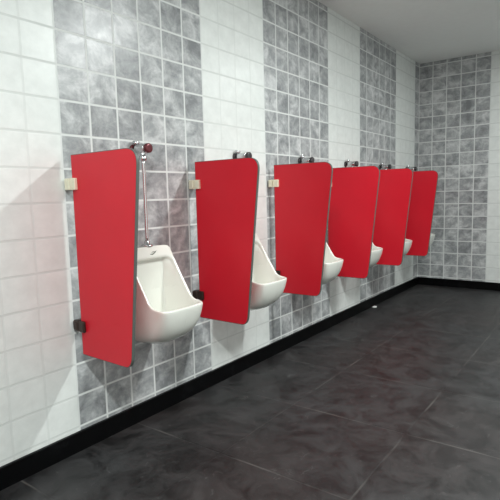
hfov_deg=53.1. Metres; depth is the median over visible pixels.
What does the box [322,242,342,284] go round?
urinal
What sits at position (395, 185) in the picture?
partition panel
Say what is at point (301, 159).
valve
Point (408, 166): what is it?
valve
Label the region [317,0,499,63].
ceiling
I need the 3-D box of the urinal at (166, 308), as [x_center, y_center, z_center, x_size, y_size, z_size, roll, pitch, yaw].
[-0.414,0.214,2.351,0.320,0.456,0.279,3,8,36]
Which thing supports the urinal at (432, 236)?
attached to the wall at (278, 82)
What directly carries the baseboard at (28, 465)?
attached to the wall at (278, 82)
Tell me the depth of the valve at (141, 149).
2.35 m
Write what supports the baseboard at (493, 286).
attached to the wall at (459, 98)
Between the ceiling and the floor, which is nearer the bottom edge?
the floor
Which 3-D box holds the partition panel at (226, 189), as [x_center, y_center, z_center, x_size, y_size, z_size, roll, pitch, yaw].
[-0.131,-0.041,2.600,0.463,0.845,0.046,3,8,37]
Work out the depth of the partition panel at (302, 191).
3.20 m
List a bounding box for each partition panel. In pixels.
[64,148,139,367]
[189,157,259,324]
[268,162,332,295]
[328,166,379,278]
[373,168,412,265]
[405,170,437,255]
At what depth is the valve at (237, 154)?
2.94 m
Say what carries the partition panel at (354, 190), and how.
attached to the wall at (278, 82)
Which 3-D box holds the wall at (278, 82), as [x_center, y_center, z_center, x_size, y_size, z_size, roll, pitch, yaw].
[-0.511,-0.430,2.526,0.100,2.528,8.250,3,8,36]
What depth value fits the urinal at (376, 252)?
4.09 m
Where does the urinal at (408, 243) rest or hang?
attached to the wall at (278, 82)
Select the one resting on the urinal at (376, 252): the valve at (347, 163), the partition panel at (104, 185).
the valve at (347, 163)
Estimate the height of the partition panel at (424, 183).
0.845 m
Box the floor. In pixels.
[0,284,499,499]
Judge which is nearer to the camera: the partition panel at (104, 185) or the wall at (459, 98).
the partition panel at (104, 185)
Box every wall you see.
[0,0,419,466]
[417,50,499,282]
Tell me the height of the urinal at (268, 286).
0.456 m
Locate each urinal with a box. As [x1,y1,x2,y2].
[135,245,202,343]
[250,233,286,309]
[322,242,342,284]
[370,242,382,267]
[403,238,411,255]
[429,233,434,246]
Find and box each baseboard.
[0,277,417,490]
[418,277,499,290]
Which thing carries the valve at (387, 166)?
on the urinal at (408, 243)
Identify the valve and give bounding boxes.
[130,141,152,246]
[233,150,251,158]
[298,155,314,162]
[344,160,358,166]
[379,163,391,168]
[406,165,416,170]
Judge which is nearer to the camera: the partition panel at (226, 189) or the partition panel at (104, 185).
the partition panel at (104, 185)

